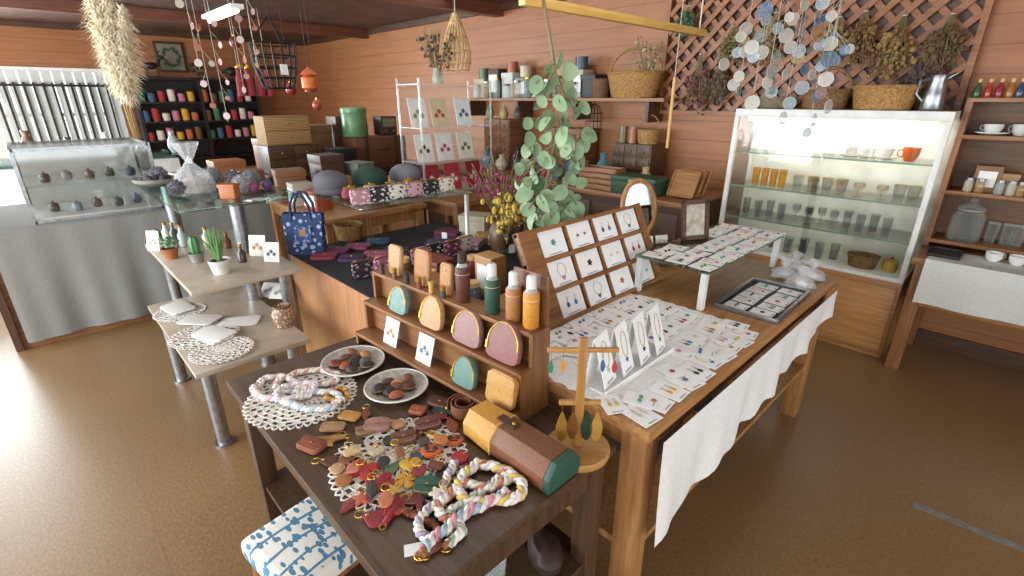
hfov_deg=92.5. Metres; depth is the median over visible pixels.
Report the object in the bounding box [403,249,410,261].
pouch
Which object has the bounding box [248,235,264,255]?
postcard
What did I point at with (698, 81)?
bunch
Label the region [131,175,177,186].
bowl
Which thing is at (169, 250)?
potted plant
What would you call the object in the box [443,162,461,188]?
postcard
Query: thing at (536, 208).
bunch
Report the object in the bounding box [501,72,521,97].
storage box
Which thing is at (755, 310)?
card
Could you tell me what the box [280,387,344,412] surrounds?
necklace
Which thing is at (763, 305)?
card
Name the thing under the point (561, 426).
earring
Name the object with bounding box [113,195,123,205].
trinket box
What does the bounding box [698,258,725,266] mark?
card
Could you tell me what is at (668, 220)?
countertop
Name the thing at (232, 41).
hanging ornament
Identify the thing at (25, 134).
vase
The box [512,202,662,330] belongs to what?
display board
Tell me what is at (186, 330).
doily
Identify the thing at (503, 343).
pouch
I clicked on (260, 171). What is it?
carton
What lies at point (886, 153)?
cup
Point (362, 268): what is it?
pouch
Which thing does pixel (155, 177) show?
ball
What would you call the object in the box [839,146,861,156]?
cup
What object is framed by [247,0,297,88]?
wire basket
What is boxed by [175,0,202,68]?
mobile
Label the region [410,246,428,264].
pouch
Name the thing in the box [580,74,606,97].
storage box
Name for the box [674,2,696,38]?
bunch
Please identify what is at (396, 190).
pouch
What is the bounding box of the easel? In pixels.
[590,346,674,394]
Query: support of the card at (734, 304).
on the tray at (777, 318)
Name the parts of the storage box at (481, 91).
lid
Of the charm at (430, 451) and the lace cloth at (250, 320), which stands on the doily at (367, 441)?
the charm at (430, 451)
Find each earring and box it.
[548,347,553,372]
[556,400,567,440]
[561,347,564,371]
[567,400,577,438]
[581,403,591,439]
[590,403,602,440]
[600,347,604,371]
[612,347,616,372]
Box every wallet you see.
[310,252,338,259]
[325,246,351,253]
[337,254,365,262]
[345,242,370,249]
[363,250,387,257]
[366,237,389,244]
[383,246,408,249]
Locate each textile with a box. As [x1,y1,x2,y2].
[424,238,450,245]
[434,227,460,238]
[457,237,483,249]
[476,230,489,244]
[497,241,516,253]
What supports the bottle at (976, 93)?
on the shelf unit at (949, 225)
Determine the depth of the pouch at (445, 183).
3.06 m
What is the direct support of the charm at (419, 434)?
on the doily at (367, 441)
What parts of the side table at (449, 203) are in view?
leg, leg, leg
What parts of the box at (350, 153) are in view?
lid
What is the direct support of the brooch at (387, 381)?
on the plate at (420, 379)
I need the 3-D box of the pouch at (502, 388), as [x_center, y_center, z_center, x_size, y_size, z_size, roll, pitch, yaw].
[-0.030,0.296,1.436,0.110,0.104,0.043,18,28,39]
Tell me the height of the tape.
0.002 m
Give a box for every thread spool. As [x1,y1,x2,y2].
[136,88,146,101]
[142,111,151,121]
[146,93,156,101]
[147,132,156,140]
[150,108,161,121]
[156,91,166,101]
[156,130,166,140]
[162,112,171,121]
[165,127,174,136]
[166,89,176,101]
[171,110,180,120]
[176,131,185,139]
[177,93,186,101]
[180,108,190,120]
[185,129,194,139]
[186,91,195,101]
[190,112,199,120]
[194,126,203,138]
[201,89,209,101]
[206,110,212,119]
[209,93,217,101]
[210,130,216,137]
[212,108,221,119]
[216,128,225,137]
[218,91,226,101]
[225,125,233,137]
[226,89,235,101]
[230,109,238,119]
[234,129,241,136]
[235,93,243,101]
[238,107,246,119]
[242,127,250,136]
[245,96,251,101]
[247,111,254,118]
[250,125,255,135]
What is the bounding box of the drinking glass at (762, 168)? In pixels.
[760,168,770,185]
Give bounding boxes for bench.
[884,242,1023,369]
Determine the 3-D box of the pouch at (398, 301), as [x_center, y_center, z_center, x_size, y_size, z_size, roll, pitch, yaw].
[-0.409,0.042,1.781,0.102,0.100,0.041,18,28,39]
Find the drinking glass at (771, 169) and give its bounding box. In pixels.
[769,169,778,186]
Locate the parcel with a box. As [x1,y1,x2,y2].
[181,156,208,192]
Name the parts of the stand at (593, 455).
post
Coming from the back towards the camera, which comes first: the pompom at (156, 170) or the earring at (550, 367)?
the pompom at (156, 170)
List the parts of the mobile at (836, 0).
cord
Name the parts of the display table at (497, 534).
leg, leg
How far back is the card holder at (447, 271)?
1.64 m
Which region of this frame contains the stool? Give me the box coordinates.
[241,497,359,575]
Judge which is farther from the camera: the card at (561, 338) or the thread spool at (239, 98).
the thread spool at (239, 98)
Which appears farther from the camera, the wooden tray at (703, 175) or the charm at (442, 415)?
the wooden tray at (703, 175)
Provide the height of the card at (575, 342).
0.007 m
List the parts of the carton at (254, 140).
lid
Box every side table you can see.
[246,159,426,223]
[266,197,426,290]
[379,175,534,232]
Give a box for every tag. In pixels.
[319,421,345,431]
[338,410,360,421]
[343,442,360,456]
[399,493,424,505]
[404,541,422,556]
[427,455,443,469]
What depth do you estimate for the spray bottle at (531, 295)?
1.39 m
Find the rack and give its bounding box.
[355,266,550,420]
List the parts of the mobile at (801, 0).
cord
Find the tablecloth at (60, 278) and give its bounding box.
[0,185,293,342]
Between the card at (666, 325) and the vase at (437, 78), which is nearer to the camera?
the card at (666, 325)
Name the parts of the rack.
panel, panel, panel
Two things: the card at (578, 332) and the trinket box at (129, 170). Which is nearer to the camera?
the card at (578, 332)
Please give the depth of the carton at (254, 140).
5.15 m
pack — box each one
[777,270,789,276]
[788,264,800,269]
[794,279,807,286]
[804,272,817,278]
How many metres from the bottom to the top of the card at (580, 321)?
0.010 m
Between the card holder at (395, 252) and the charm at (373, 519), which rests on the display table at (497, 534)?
the charm at (373, 519)
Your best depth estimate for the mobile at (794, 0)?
2.80 m
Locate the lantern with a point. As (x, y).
(307, 80)
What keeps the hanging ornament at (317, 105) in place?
hanging from the ceiling
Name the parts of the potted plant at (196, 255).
pot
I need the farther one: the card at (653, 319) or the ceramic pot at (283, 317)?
the ceramic pot at (283, 317)
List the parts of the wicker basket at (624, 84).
handle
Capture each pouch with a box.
[349,187,370,204]
[351,258,373,278]
[369,185,388,201]
[373,254,387,269]
[387,182,406,198]
[387,286,409,314]
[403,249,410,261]
[405,180,423,196]
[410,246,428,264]
[418,295,444,330]
[422,178,439,193]
[425,241,443,254]
[438,176,454,191]
[443,238,461,256]
[450,355,477,389]
[451,309,483,348]
[457,234,473,251]
[485,320,522,365]
[485,368,518,410]
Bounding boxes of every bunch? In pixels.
[416,25,456,72]
[463,151,534,217]
[480,190,525,242]
[510,182,538,229]
[631,34,663,70]
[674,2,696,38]
[677,50,710,117]
[701,62,728,105]
[716,22,745,66]
[751,8,788,66]
[815,12,851,64]
[837,6,877,69]
[866,10,917,80]
[897,28,943,109]
[923,8,968,71]
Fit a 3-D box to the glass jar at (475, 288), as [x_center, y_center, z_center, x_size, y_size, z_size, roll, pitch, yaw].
[-0.176,0.028,2.214,0.071,0.122,0.072,-19,28,-40]
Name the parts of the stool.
leg, seat frame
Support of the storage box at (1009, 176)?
on the shelf unit at (949, 225)
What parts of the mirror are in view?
glass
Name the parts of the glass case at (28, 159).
panel, panel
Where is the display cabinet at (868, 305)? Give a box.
[718,108,963,357]
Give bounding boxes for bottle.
[161,222,169,238]
[169,222,177,242]
[177,224,187,246]
[201,226,209,245]
[224,232,231,248]
[236,243,246,262]
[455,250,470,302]
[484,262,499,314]
[505,270,521,322]
[523,274,539,329]
[971,79,982,97]
[982,79,993,97]
[993,78,1005,97]
[1004,78,1016,97]
[1014,78,1023,97]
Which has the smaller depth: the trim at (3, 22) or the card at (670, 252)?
the card at (670, 252)
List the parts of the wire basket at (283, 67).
chain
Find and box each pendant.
[548,360,553,372]
[561,360,564,371]
[567,412,577,438]
[600,360,604,371]
[612,360,616,372]
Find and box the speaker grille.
[382,118,394,126]
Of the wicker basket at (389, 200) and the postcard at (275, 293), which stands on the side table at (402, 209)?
the wicker basket at (389, 200)
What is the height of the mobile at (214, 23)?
1.124 m
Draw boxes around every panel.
[290,255,369,352]
[658,0,994,116]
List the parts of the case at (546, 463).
panel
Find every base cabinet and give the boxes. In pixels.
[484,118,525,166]
[543,127,597,173]
[611,141,666,175]
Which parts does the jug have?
handle, spout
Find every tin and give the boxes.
[479,68,489,78]
[507,61,517,72]
[520,66,531,76]
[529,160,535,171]
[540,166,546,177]
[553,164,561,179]
[575,56,588,68]
[618,126,627,142]
[628,126,637,142]
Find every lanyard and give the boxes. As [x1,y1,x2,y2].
[395,503,443,560]
[413,459,458,540]
[419,486,511,560]
[433,460,512,522]
[440,474,503,552]
[452,458,527,506]
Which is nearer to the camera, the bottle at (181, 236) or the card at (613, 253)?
the card at (613, 253)
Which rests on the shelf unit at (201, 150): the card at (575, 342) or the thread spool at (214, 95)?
the thread spool at (214, 95)
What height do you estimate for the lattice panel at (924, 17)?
1.025 m
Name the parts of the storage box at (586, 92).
lid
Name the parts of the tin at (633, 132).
lid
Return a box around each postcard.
[145,231,159,250]
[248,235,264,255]
[261,282,279,296]
[263,242,279,261]
[269,284,281,298]
[406,98,428,127]
[413,134,434,162]
[421,165,439,178]
[428,98,448,126]
[435,133,454,160]
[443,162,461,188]
[453,98,472,125]
[456,132,473,158]
[465,160,481,186]
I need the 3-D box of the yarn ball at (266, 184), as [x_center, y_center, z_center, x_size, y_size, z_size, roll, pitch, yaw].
[-1.561,-0.657,3.123,0.063,0.064,0.063,4,22,10]
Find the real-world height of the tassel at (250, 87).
0.938 m
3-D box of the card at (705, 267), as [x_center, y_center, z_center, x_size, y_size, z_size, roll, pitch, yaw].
[0.785,-0.091,2.010,0.075,0.010,0.095,-18,27,-38]
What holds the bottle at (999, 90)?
on the shelf unit at (949, 225)
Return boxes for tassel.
[228,17,247,95]
[239,25,256,95]
[247,11,265,95]
[256,8,274,95]
[317,434,350,440]
[378,494,406,529]
[412,492,423,512]
[432,406,451,414]
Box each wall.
[0,25,313,147]
[303,0,1023,353]
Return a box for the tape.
[912,501,1023,551]
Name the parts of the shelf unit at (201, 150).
panel, panel, panel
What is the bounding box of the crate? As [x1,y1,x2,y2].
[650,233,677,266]
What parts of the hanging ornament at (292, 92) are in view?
cord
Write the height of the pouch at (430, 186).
0.090 m
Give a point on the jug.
(934, 97)
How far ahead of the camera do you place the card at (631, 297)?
2.15 m
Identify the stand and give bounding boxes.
[144,180,310,447]
[547,337,618,472]
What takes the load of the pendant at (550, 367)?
attached to the earring at (550, 367)
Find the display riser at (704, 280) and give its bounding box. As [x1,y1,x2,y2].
[634,226,781,310]
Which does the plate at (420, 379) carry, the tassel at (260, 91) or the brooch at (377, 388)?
the brooch at (377, 388)
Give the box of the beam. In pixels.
[519,0,706,36]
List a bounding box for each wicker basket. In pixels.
[332,220,363,241]
[367,198,392,204]
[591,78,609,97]
[607,47,663,97]
[637,115,661,144]
[757,97,795,107]
[801,66,853,108]
[847,251,880,269]
[852,85,923,109]
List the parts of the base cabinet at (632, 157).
drawer, drawer, drawer, drawer, drawer, drawer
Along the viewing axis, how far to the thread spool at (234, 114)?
8.16 m
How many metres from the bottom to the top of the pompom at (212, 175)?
0.122 m
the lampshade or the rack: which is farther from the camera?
the lampshade
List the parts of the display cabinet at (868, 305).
door, door, panel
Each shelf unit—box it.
[132,77,270,190]
[922,98,1023,255]
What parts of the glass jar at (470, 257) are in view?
lid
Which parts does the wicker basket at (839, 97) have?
handle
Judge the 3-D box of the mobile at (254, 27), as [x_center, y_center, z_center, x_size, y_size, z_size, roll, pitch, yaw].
[-1.880,-1.986,3.526,0.076,0.764,0.020,4,22,10]
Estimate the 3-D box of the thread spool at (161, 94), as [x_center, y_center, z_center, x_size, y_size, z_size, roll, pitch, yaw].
[-5.341,-2.920,7.471,0.106,0.160,0.106,-19,28,-40]
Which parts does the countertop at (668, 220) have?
door, door, door, door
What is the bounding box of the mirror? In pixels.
[620,178,657,233]
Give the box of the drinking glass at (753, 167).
[751,167,760,184]
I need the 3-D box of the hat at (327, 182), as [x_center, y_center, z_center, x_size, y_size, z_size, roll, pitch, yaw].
[-1.114,-0.652,3.007,0.208,0.139,0.206,-2,21,-5]
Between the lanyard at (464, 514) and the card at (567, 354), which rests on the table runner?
the card at (567, 354)
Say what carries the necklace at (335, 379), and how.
on the doily at (316, 398)
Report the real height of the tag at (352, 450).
0.010 m
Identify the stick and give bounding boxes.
[665,0,683,147]
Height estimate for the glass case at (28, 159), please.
0.484 m
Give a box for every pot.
[271,302,294,328]
[486,104,493,117]
[500,105,507,118]
[513,105,522,119]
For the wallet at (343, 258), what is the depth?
2.86 m
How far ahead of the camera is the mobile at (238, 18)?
3.52 m
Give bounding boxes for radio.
[373,116,396,134]
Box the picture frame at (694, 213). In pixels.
[681,199,709,240]
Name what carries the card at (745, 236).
on the display riser at (704, 280)
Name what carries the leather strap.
on the display table at (497, 534)
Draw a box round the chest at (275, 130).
[253,115,311,145]
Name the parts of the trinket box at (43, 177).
lid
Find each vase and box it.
[20,131,33,141]
[100,132,108,138]
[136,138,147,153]
[167,131,180,152]
[432,68,443,84]
[480,148,492,167]
[489,218,512,251]
[495,154,508,169]
[510,147,522,171]
[533,155,539,174]
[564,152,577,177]
[596,153,609,165]
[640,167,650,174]
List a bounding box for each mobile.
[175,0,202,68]
[191,0,215,108]
[204,3,230,120]
[227,0,249,92]
[246,0,259,67]
[719,0,752,95]
[734,0,781,109]
[744,0,793,88]
[754,0,805,72]
[768,0,808,123]
[784,0,825,63]
[794,0,840,136]
[811,0,849,66]
[814,0,854,98]
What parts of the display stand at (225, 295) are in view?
leg, leg, leg, leg, leg, leg, leg, leg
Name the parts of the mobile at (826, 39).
cord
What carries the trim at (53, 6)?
attached to the wall at (377, 73)
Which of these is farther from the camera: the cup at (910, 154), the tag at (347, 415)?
the cup at (910, 154)
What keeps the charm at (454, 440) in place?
on the doily at (367, 441)
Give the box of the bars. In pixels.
[0,82,121,146]
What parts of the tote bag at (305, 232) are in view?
handle, handle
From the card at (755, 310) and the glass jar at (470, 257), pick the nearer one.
the card at (755, 310)
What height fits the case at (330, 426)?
0.011 m
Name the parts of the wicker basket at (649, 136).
handle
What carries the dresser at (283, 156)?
on the side table at (387, 167)
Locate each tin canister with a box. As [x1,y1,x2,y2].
[339,107,368,136]
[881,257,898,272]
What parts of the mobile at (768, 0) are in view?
cord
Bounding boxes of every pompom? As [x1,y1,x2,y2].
[147,166,168,175]
[165,179,185,195]
[177,167,195,179]
[201,166,222,183]
[223,169,240,182]
[231,174,250,192]
[242,169,260,183]
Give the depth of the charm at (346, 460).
1.29 m
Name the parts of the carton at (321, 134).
lid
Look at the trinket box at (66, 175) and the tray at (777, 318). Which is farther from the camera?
the trinket box at (66, 175)
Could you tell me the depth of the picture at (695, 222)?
2.38 m
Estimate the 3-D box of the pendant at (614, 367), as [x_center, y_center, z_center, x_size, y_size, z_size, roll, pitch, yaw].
[0.258,0.198,1.234,0.013,0.037,0.003,0,21,0]
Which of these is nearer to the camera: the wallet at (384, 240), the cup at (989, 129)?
the cup at (989, 129)
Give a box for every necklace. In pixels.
[249,373,312,401]
[272,366,340,390]
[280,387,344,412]
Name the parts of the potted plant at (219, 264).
pot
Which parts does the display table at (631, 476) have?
leg, leg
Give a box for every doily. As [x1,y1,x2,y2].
[152,302,205,321]
[168,321,239,349]
[188,336,254,364]
[242,372,356,430]
[327,417,467,511]
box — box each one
[38,171,50,182]
[48,201,60,211]
[61,169,72,179]
[71,200,82,210]
[84,168,95,178]
[92,196,102,206]
[104,166,114,175]
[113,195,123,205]
[125,165,135,175]
[132,192,141,201]
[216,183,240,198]
[271,167,305,202]
[286,180,313,206]
[302,188,333,210]
[307,152,344,179]
[322,146,356,161]
[332,175,351,202]
[344,160,373,184]
[431,252,454,273]
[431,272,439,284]
[458,211,491,237]
[474,79,487,97]
[475,250,505,296]
[488,69,506,97]
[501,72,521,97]
[515,77,536,97]
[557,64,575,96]
[573,69,593,97]
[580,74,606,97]
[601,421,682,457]
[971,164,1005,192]
[1001,172,1022,193]
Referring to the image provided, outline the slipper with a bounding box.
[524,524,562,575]
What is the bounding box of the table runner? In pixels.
[549,295,747,409]
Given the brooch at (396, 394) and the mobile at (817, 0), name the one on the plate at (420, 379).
the brooch at (396, 394)
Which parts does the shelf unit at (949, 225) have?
panel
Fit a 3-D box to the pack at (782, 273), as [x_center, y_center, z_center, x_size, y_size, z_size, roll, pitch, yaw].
[1.326,-0.094,2.377,0.133,0.095,0.130,6,22,15]
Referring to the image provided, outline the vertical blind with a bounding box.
[0,66,129,161]
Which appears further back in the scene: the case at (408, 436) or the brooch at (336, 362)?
the brooch at (336, 362)
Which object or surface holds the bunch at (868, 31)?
hanging from the lattice panel at (924, 17)
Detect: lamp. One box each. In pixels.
[201,0,243,22]
[749,117,935,125]
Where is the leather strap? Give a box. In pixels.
[445,393,477,421]
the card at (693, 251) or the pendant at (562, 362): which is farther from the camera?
the card at (693, 251)
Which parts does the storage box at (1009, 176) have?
lid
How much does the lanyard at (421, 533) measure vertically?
0.024 m
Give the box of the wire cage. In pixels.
[585,101,602,129]
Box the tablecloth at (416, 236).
[287,221,521,300]
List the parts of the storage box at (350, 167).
lid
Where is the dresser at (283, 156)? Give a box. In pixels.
[257,143,318,173]
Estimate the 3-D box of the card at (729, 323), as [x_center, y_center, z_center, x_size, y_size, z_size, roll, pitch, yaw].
[0.858,0.140,1.884,0.092,0.006,0.066,17,27,38]
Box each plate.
[320,345,384,376]
[363,368,427,403]
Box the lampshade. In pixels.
[442,0,470,70]
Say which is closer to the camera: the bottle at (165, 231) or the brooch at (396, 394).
the brooch at (396, 394)
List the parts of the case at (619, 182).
lid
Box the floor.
[0,190,1023,575]
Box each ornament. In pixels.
[144,50,163,77]
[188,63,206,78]
[221,65,235,79]
[227,1,240,47]
[277,0,296,95]
[303,0,321,109]
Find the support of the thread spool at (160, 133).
on the shelf unit at (201, 150)
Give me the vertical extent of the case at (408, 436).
0.019 m
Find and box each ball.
[151,175,158,179]
[249,182,259,191]
[262,180,272,189]
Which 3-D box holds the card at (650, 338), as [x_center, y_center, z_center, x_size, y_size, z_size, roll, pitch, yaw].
[0.507,0.181,1.783,0.092,0.007,0.072,20,29,41]
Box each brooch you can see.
[328,359,342,366]
[338,354,351,360]
[339,361,350,369]
[345,348,357,354]
[345,365,358,372]
[348,358,358,364]
[350,354,361,359]
[359,357,370,363]
[360,350,370,356]
[360,361,374,368]
[372,383,384,392]
[381,378,393,385]
[383,385,394,395]
[388,390,404,398]
[391,378,403,383]
[391,382,401,389]
[401,381,415,389]
[402,373,413,381]
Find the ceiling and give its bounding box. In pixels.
[0,0,515,41]
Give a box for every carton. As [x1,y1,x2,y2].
[168,170,208,187]
[206,158,245,187]
[231,167,267,194]
[251,138,260,167]
[310,124,332,152]
[325,116,342,146]
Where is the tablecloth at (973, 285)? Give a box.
[912,254,1023,325]
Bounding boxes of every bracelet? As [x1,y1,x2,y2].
[272,380,318,402]
[323,386,349,401]
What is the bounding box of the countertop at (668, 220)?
[422,158,731,246]
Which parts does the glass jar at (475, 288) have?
lid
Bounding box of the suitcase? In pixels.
[342,134,406,164]
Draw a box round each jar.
[404,256,411,272]
[467,254,474,278]
[470,279,480,299]
[958,207,986,211]
[962,177,974,191]
[974,178,986,192]
[993,180,1006,194]
[1004,181,1018,195]
[1014,181,1023,196]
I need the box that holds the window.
[2,66,115,161]
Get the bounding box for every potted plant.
[152,228,163,247]
[157,236,178,259]
[187,236,203,263]
[200,227,230,274]
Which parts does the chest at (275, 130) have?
drawer, drawer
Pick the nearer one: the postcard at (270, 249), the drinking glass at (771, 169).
the postcard at (270, 249)
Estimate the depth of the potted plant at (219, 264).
2.49 m
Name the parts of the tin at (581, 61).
lid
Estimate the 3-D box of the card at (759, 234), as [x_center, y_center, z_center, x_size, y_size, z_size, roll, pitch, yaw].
[1.276,-0.263,2.451,0.095,0.010,0.075,17,27,37]
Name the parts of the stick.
rod, cord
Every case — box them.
[7,137,164,224]
[296,434,326,454]
[355,425,374,436]
[379,263,384,273]
[390,428,416,446]
[391,267,396,278]
[404,272,409,283]
[409,404,426,415]
[416,276,421,288]
[427,395,447,408]
[428,281,433,293]
[440,285,445,297]
[463,400,579,494]
[610,172,669,196]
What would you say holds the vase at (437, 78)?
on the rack
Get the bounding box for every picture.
[152,41,188,72]
[686,204,704,235]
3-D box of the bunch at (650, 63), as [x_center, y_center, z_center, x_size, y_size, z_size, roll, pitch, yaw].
[1.130,-1.908,4.144,0.261,0.441,0.222,7,22,18]
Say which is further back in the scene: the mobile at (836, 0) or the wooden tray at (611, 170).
the wooden tray at (611, 170)
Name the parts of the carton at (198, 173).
lid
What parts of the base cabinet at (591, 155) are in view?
drawer, drawer, drawer, drawer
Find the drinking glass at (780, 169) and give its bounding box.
[777,169,787,187]
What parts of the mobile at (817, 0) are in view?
cord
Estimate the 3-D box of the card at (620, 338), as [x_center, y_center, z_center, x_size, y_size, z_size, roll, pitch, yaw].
[0.342,0.189,1.540,0.070,0.161,0.087,14,25,31]
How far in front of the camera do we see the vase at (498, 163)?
5.24 m
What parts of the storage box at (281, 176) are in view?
lid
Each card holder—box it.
[388,244,403,275]
[414,248,431,286]
[439,262,454,295]
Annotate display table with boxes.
[226,337,615,575]
[484,244,837,575]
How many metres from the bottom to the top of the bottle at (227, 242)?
0.095 m
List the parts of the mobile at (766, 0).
cord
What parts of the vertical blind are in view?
head rail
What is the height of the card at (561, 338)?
0.007 m
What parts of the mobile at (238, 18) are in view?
cord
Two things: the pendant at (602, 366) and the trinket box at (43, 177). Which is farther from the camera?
the trinket box at (43, 177)
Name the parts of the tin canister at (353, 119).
lid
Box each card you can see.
[383,316,399,347]
[415,332,434,366]
[537,227,567,257]
[546,256,577,288]
[549,353,562,362]
[550,328,573,335]
[550,331,574,344]
[550,342,571,355]
[556,285,586,317]
[557,322,581,331]
[560,346,587,356]
[566,220,594,249]
[568,327,597,339]
[568,335,589,346]
[570,317,596,327]
[574,358,600,372]
[575,248,602,277]
[581,311,604,321]
[582,324,610,333]
[584,275,611,305]
[586,329,616,389]
[592,214,617,240]
[594,308,613,315]
[594,317,620,328]
[595,393,629,414]
[600,303,623,311]
[601,240,625,267]
[605,311,633,321]
[609,266,633,294]
[610,319,633,377]
[611,298,635,307]
[616,208,639,233]
[619,308,639,316]
[622,294,643,302]
[622,390,657,409]
[622,404,663,427]
[624,233,646,259]
[628,302,651,312]
[628,311,649,366]
[632,257,654,282]
[635,297,662,306]
[637,303,665,356]
[640,390,674,413]
[642,251,668,258]
[644,311,670,319]
[647,332,666,344]
[648,380,689,402]
[649,328,677,338]
[653,248,679,255]
[654,363,690,380]
[655,235,667,259]
[659,304,682,314]
[661,320,685,333]
[663,244,688,250]
[665,256,692,264]
[665,376,705,391]
[666,343,693,359]
[667,315,696,326]
[669,336,703,347]
[672,311,700,320]
[674,252,700,260]
[678,330,709,344]
[678,362,716,381]
[685,249,711,256]
[685,345,714,358]
[688,262,718,271]
[690,355,725,369]
[693,245,718,251]
[693,324,724,334]
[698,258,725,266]
[698,317,727,330]
[701,241,727,248]
[705,333,738,346]
[705,345,737,361]
[707,340,742,353]
[708,254,736,261]
[709,228,727,233]
[709,232,721,236]
[710,238,735,244]
[712,226,734,231]
[716,250,742,257]
[718,235,741,241]
[719,223,740,228]
[720,319,749,330]
[723,300,750,309]
[723,333,754,347]
[724,246,749,253]
[725,327,758,339]
[727,232,750,238]
[731,295,757,304]
[733,230,756,235]
[734,243,759,249]
[738,291,764,299]
[739,226,761,231]
[741,240,766,246]
[746,286,771,294]
[749,237,772,242]
[749,307,775,317]
[754,282,778,290]
[755,233,778,238]
[757,302,784,312]
[762,230,785,235]
[764,297,790,306]
[770,293,797,302]
[777,288,802,296]
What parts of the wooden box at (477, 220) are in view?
lid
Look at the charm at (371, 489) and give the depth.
1.18 m
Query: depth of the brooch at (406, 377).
1.64 m
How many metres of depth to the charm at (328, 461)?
1.29 m
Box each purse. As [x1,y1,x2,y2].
[341,185,354,199]
[363,417,390,432]
[364,182,374,188]
[384,180,395,185]
[403,178,413,182]
[412,475,441,497]
[414,415,441,431]
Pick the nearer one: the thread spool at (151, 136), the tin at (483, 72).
the tin at (483, 72)
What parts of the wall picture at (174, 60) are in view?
panel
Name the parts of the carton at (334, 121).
lid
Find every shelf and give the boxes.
[265,466,581,575]
[469,98,678,122]
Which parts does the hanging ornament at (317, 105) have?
cord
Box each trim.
[0,0,368,38]
[0,19,300,45]
[301,0,565,45]
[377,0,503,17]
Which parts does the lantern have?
cord, lamp shade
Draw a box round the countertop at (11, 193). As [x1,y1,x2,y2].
[0,152,180,205]
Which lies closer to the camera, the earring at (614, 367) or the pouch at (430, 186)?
the earring at (614, 367)
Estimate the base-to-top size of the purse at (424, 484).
0.021 m
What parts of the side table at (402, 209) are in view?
leg, leg, leg, leg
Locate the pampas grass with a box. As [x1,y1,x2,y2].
[74,0,157,193]
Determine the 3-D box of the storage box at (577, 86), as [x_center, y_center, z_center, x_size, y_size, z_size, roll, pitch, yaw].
[0.668,-1.980,4.757,0.173,0.250,0.170,-19,28,-40]
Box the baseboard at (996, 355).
[426,210,1023,370]
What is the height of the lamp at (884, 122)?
0.024 m
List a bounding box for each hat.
[312,170,348,195]
[352,167,387,187]
[389,164,420,182]
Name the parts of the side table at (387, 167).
leg, leg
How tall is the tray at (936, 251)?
0.015 m
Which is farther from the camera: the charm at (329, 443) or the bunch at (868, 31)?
the bunch at (868, 31)
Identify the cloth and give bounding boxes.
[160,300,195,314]
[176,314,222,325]
[191,325,236,341]
[197,334,233,344]
[218,315,261,327]
[654,290,837,546]
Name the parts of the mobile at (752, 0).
cord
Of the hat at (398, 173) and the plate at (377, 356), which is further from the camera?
the hat at (398, 173)
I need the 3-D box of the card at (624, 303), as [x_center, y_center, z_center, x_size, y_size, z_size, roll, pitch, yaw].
[0.472,0.059,2.091,0.072,0.010,0.092,-17,27,-37]
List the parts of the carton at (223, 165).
lid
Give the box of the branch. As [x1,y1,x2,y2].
[514,0,596,229]
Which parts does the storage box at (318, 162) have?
lid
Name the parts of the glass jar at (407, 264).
lid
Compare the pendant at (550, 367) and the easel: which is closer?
the pendant at (550, 367)
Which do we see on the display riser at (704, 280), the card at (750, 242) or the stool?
the card at (750, 242)
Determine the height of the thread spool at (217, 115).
0.190 m
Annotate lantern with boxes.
[298,0,318,91]
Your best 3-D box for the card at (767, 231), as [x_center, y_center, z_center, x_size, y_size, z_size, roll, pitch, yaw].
[1.342,-0.282,2.509,0.095,0.006,0.075,19,28,40]
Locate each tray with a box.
[578,171,611,179]
[578,176,610,185]
[579,164,625,174]
[586,183,610,191]
[666,169,701,198]
[680,168,706,197]
[686,167,711,195]
[714,277,810,323]
[926,246,963,259]
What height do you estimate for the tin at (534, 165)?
0.140 m
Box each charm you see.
[311,455,338,466]
[327,433,339,446]
[330,462,345,474]
[335,473,351,486]
[337,431,363,443]
[337,451,362,466]
[340,488,365,512]
[345,458,364,474]
[352,456,379,480]
[353,491,369,505]
[354,509,385,527]
[361,404,370,419]
[365,470,394,494]
[366,472,377,498]
[367,440,384,458]
[377,452,396,465]
[378,483,393,507]
[382,494,409,515]
[383,435,391,445]
[384,456,406,473]
[388,477,404,496]
[390,439,404,457]
[391,419,405,429]
[393,469,416,488]
[399,451,419,472]
[406,446,422,461]
[412,459,426,475]
[416,429,430,439]
[418,432,435,445]
[420,444,441,458]
[427,430,447,444]
[428,479,448,499]
[434,412,447,419]
[435,464,458,479]
[445,414,457,432]
[446,434,462,446]
[451,451,468,465]
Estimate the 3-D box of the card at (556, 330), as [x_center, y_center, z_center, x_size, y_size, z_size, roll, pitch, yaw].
[0.172,0.165,1.819,0.092,0.010,0.072,16,26,35]
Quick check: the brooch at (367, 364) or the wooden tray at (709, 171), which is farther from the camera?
the wooden tray at (709, 171)
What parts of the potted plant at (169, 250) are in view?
pot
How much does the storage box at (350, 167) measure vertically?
0.264 m
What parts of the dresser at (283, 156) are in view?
drawer, drawer, drawer, drawer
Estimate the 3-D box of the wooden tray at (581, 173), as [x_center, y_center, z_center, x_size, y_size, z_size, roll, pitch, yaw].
[0.761,-0.964,4.169,0.372,0.040,0.172,20,29,41]
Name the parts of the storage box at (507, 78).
lid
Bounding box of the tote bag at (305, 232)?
[281,191,327,254]
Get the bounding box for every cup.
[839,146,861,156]
[858,147,879,158]
[874,148,897,159]
[897,147,921,161]
[974,124,1009,134]
[985,251,1006,261]
[1007,124,1023,135]
[1008,254,1023,265]
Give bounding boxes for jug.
[915,72,958,110]

